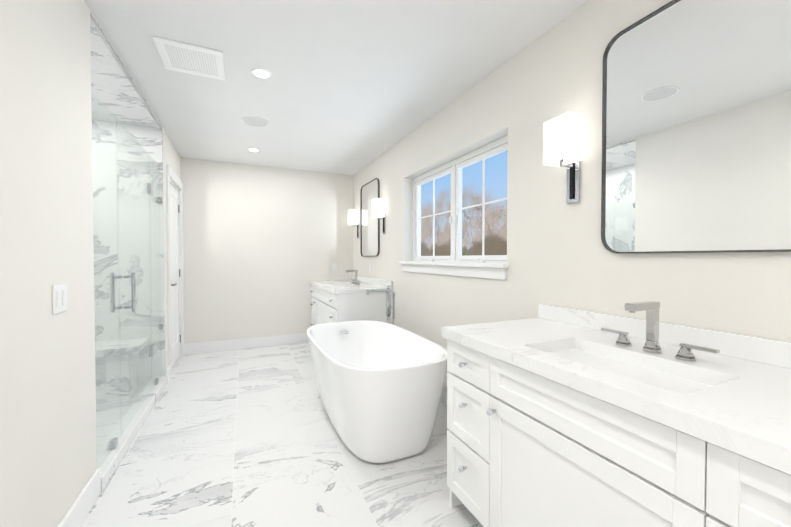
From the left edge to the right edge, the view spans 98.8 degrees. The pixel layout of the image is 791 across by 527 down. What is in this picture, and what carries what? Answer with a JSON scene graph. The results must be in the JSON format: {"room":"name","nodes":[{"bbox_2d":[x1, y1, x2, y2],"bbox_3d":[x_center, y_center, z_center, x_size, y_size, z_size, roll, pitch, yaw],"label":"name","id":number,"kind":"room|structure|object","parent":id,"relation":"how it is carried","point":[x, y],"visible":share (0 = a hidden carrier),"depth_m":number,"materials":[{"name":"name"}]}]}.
{"room":"bathroom","nodes":[
{"label":"bathroom","id":0,"kind":"room"},
{"bbox_2d":[0,0,96,526],"bbox_3d":[-0.824,-0.016,0.041,0.100,2.440,3.620,0,1,-24],"label":"wall","id":1,"kind":"structure","parent":0,"point":[48,456],"depth_m":1.29,"materials":[{"name":"paint"}]},
{"bbox_2d":[52,283,67,313],"bbox_3d":[-1.370,0.141,1.388,0.010,0.116,0.116,0,1,-24],"label":"light switch","id":2,"kind":"object","parent":1,"relation":"attached to","point":[59,299],"visible":1,"depth_m":1.37,"materials":[{"name":"plastic"}]},
{"bbox_2d":[57,468,100,526],"bbox_3d":[-0.770,1.138,0.084,0.019,0.130,3.619,0,1,-24],"label":"baseboard","id":3,"kind":"structure","parent":1,"relation":"attached to","point":[77,513],"depth_m":1.55,"materials":[{"name":"white wood"}]},
{"bbox_2d":[90,13,162,130],"bbox_3d":[-1.873,-1.256,2.454,0.014,0.012,1.680,0,1,-24],"label":"trim","id":4,"kind":"structure","parent":1,"relation":"attached to","point":[95,24],"depth_m":2.12,"materials":[{"name":"silver metal"}]},
{"bbox_2d":[162,128,180,368],"bbox_3d":[-2.476,-0.078,3.699,0.100,2.440,1.050,0,1,-24],"label":"wall","id":5,"kind":"structure","parent":0,"point":[171,158],"depth_m":3.34,"materials":[{"name":"paint"}]},
{"bbox_2d":[166,165,183,377],"bbox_3d":[-2.496,0.076,3.774,0.122,2.130,0.899,0,1,-24],"label":"door frame","id":6,"kind":"structure","parent":5,"relation":"attached to","point":[173,177],"depth_m":3.71,"materials":[{"name":"white wood"}]},
{"bbox_2d":[170,183,180,366],"bbox_3d":[-2.476,0.131,3.800,0.096,2.004,0.732,0,1,-24],"label":"door","id":7,"kind":"structure","parent":5,"relation":"in","point":[175,269],"depth_m":3.92,"materials":[{"name":"white wood"}]},
{"bbox_2d":[181,158,353,343],"bbox_3d":[-1.614,-0.095,4.719,2.510,2.440,0.100,0,1,-24],"label":"wall","id":8,"kind":"structure","parent":0,"point":[263,246],"depth_m":4.55,"materials":[{"name":"paint"}]},
{"bbox_2d":[184,333,307,354],"bbox_3d":[-1.928,1.063,4.534,1.570,0.130,0.016,0,1,-24],"label":"baseboard","id":9,"kind":"structure","parent":8,"relation":"attached to","point":[193,348],"depth_m":4.49,"materials":[{"name":"white wood"}]},
{"bbox_2d":[332,263,336,270],"bbox_3d":[-0.894,0.051,4.987,0.070,0.116,0.008,0,1,-24],"label":"electrical outlet","id":10,"kind":"object","parent":8,"relation":"attached to","point":[334,266],"visible":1,"depth_m":4.98,"materials":[{"name":"plastic"}]},
{"bbox_2d":[81,342,482,526],"bbox_3d":[-0.765,1.228,1.586,3.660,0.100,6.550,0,1,-24],"label":"floor","id":11,"kind":"structure","parent":0,"point":[248,437],"depth_m":1.98,"materials":[{"name":"tile"}]},
{"bbox_2d":[95,337,148,404],"bbox_3d":[-2.615,0.927,2.849,0.828,0.460,0.383,0,1,-24],"label":"shower bench","id":12,"kind":"object","parent":11,"relation":"on","point":[105,386],"depth_m":2.83,"materials":[{"name":"stone"}]},
{"bbox_2d":[97,376,167,491],"bbox_3d":[-1.901,1.126,2.473,0.122,0.075,1.663,0,1,-24],"label":"shower curb","id":13,"kind":"object","parent":11,"relation":"on","point":[113,459],"visible":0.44,"depth_m":2.23,"materials":[{"name":"stone"}]},
{"bbox_2d":[91,90,162,468],"bbox_3d":[-1.888,0.090,2.462,0.135,1.994,1.658,0,1,-24],"label":"glass","id":14,"kind":"object","parent":13,"relation":"on","point":[113,442],"visible":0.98,"depth_m":2.23,"materials":[{"name":"clear glass"}]},
{"bbox_2d":[310,283,392,325],"bbox_3d":[-0.639,0.720,4.312,0.670,0.825,1.432,0,1,-24],"label":"bathroom vanity","id":15,"kind":"object","parent":11,"relation":"on","point":[339,301],"depth_m":3.71,"materials":[{"name":"white wood"}]},
{"bbox_2d":[310,279,392,294],"bbox_3d":[-0.630,0.285,4.309,0.651,0.045,1.460,0,1,-24],"label":"countertop","id":16,"kind":"structure","parent":15,"relation":"on","point":[351,288],"depth_m":3.82,"materials":[{"name":"white stone"}]},
{"bbox_2d":[334,283,345,286],"bbox_3d":[-0.694,0.377,4.281,0.302,0.162,0.532,0,1,-24],"label":"sink","id":17,"kind":"object","parent":16,"relation":"in","point":[335,284],"depth_m":4.53,"materials":[{"name":"white ceramic"}]},
{"bbox_2d":[346,270,360,283],"bbox_3d":[-0.557,0.172,4.340,0.162,0.178,0.370,0,1,-24],"label":"faucet","id":18,"kind":"object","parent":16,"relation":"on","point":[355,281],"visible":1,"depth_m":4.34,"materials":[{"name":"silver metal"}]},
{"bbox_2d":[307,320,446,462],"bbox_3d":[-0.206,0.860,2.551,0.797,0.603,1.446,0,1,-24],"label":"tub","id":19,"kind":"object","parent":11,"relation":"on","point":[380,384],"visible":0.98,"depth_m":2.00,"materials":[{"name":"ceramic"}]},
{"bbox_2d":[365,285,394,324],"bbox_3d":[-0.139,0.683,3.322,0.309,0.932,0.115,0,1,-24],"label":"tub filler","id":20,"kind":"object","parent":11,"relation":"on","point":[389,307],"visible":0.46,"depth_m":3.34,"materials":[{"name":"silver metal"}]},
{"bbox_2d":[442,336,790,526],"bbox_3d":[0.785,0.773,1.159,0.670,0.825,1.312,0,1,-24],"label":"bathroom vanity","id":21,"kind":"object","parent":11,"relation":"on","point":[557,416],"depth_m":0.99,"materials":[{"name":"white wood"}]},
{"bbox_2d":[442,316,790,467],"bbox_3d":[0.794,0.338,1.156,0.651,0.045,1.340,0,1,-24],"label":"countertop","id":22,"kind":"structure","parent":21,"relation":"on","point":[749,407],"depth_m":0.95,"materials":[{"name":"white stone"}]},
{"bbox_2d":[542,344,717,391],"bbox_3d":[0.730,0.430,1.128,0.302,0.162,0.532,0,1,-24],"label":"sink","id":23,"kind":"object","parent":22,"relation":"in","point":[680,381],"depth_m":1.15,"materials":[{"name":"white ceramic"}]},
{"bbox_2d":[601,301,719,360],"bbox_3d":[0.867,0.225,1.187,0.162,0.178,0.370,0,1,-24],"label":"faucet","id":24,"kind":"object","parent":22,"relation":"on","point":[652,344],"visible":1,"depth_m":1.19,"materials":[{"name":"silver metal"}]},
{"bbox_2d":[84,0,588,174],"bbox_3d":[-0.765,-1.312,1.543,3.660,0.100,6.550,0,1,-24],"label":"ceiling","id":25,"kind":"structure","parent":0,"point":[351,87],"depth_m":2.18,"materials":[{"name":"paint"}]},
{"bbox_2d":[90,11,161,127],"bbox_3d":[-2.298,-1.266,2.253,0.950,0.015,1.665,0,1,-24],"label":"tile","id":26,"kind":"structure","parent":25,"relation":"attached to","point":[114,91],"depth_m":2.49,"materials":[{"name":"stone"}]},
{"bbox_2d":[152,36,224,80],"bbox_3d":[-1.264,-1.265,2.114,0.350,0.012,0.350,0,1,-24],"label":"ceiling vent","id":27,"kind":"object","parent":25,"relation":"in","point":[189,58],"visible":1,"depth_m":2.09,"materials":[{"name":"white plastic"}]},
{"bbox_2d":[248,148,258,151],"bbox_3d":[-1.624,-1.298,3.882,0.124,0.004,0.124,0,1,-24],"label":"recessed light","id":28,"kind":"object","parent":25,"relation":"in","point":[253,149],"visible":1,"depth_m":3.89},
{"bbox_2d":[242,117,268,126],"bbox_3d":[-1.271,-1.283,3.076,0.224,0.008,0.224,0,1,-24],"label":"ceiling speaker","id":29,"kind":"object","parent":25,"relation":"attached to","point":[255,121],"visible":1,"depth_m":3.07},
{"bbox_2d":[252,68,271,78],"bbox_3d":[-0.896,-1.271,2.269,0.124,0.004,0.124,0,1,-24],"label":"recessed light","id":30,"kind":"object","parent":25,"relation":"in","point":[261,73],"visible":1,"depth_m":2.27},
{"bbox_2d":[353,0,790,387],"bbox_3d":[0.766,-0.053,2.256,0.200,2.440,6.350,0,1,-24],"label":"wall","id":31,"kind":"structure","parent":0,"point":[559,254],"depth_m":1.84,"materials":[{"name":"paint"}]},
{"bbox_2d":[348,209,358,238],"bbox_3d":[-0.592,-0.560,4.844,0.135,0.405,0.144,0,1,-24],"label":"sconce","id":32,"kind":"object","parent":31,"relation":"attached to","point":[352,217],"visible":0.98,"depth_m":4.78,"materials":[{"name":"white glass"}]},
{"bbox_2d":[360,178,379,255],"bbox_3d":[-0.341,-0.575,4.425,0.023,0.964,0.674,0,1,-24],"label":"mirror","id":33,"kind":"object","parent":31,"relation":"attached to","point":[369,230],"visible":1,"depth_m":4.42,"materials":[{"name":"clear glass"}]},
{"bbox_2d":[352,275,391,286],"bbox_3d":[-0.342,0.221,4.437,0.020,0.078,1.460,0,1,-24],"label":"backsplash","id":34,"kind":"structure","parent":31,"relation":"attached to","point":[381,282],"depth_m":4.24,"materials":[{"name":"white stone"}]},
{"bbox_2d":[372,198,385,233],"bbox_3d":[-0.188,-0.545,3.951,0.135,0.405,0.144,0,1,-24],"label":"sconce","id":35,"kind":"object","parent":31,"relation":"attached to","point":[378,208],"visible":1,"depth_m":3.89,"materials":[{"name":"white glass"}]},
{"bbox_2d":[440,386,446,404],"bbox_3d":[0.384,1.092,2.858,0.016,0.130,2.065,0,1,-24],"label":"baseboard","id":36,"kind":"structure","parent":31,"relation":"attached to","point":[444,393],"depth_m":2.79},
{"bbox_2d":[399,135,508,279],"bbox_3d":[0.448,-0.391,2.847,0.208,0.964,1.544,0,1,-24],"label":"window unit","id":37,"kind":"structure","parent":31,"relation":"in","point":[455,167],"depth_m":2.82,"materials":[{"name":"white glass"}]},
{"bbox_2d":[543,112,583,203],"bbox_3d":[0.838,-0.506,1.677,0.135,0.405,0.144,0,1,-24],"label":"sconce","id":38,"kind":"object","parent":31,"relation":"attached to","point":[563,140],"visible":1,"depth_m":1.65,"materials":[{"name":"white glass"}]},
{"bbox_2d":[538,304,790,367],"bbox_3d":[1.081,0.274,1.284,0.020,0.078,1.340,0,1,-24],"label":"backsplash","id":39,"kind":"structure","parent":31,"relation":"attached to","point":[771,351],"depth_m":1.25,"materials":[{"name":"white stone"}]},
{"bbox_2d":[601,0,790,253],"bbox_3d":[1.093,-0.522,1.249,0.023,0.964,0.674,0,1,-24],"label":"mirror","id":40,"kind":"object","parent":31,"relation":"attached to","point":[696,126],"visible":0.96,"depth_m":1.23,"materials":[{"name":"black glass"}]},
{"bbox_3d":[-2.713,-0.067,3.071,0.850,2.440,0.100,0,1,-24],"label":"wall","id":41,"kind":"structure","parent":0,"visible":0},
{"bbox_2d":[92,120,164,386],"bbox_3d":[-2.644,-0.067,3.039,0.950,2.440,0.015,0,1,-24],"label":"shower wall tile","id":42,"kind":"structure","parent":41,"relation":"attached to","point":[149,140],"depth_m":3.12,"materials":[{"name":"stone"}]},
{"label":"outside","id":43,"kind":"structure","parent":0,"visible":0},
{"bbox_2d":[421,150,507,260],"bbox_3d":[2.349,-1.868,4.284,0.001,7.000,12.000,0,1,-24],"label":"window","id":44,"kind":"structure","parent":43,"point":[498,217],"depth_m":6.31,"materials":[{"name":"clear glass"}]}
]}

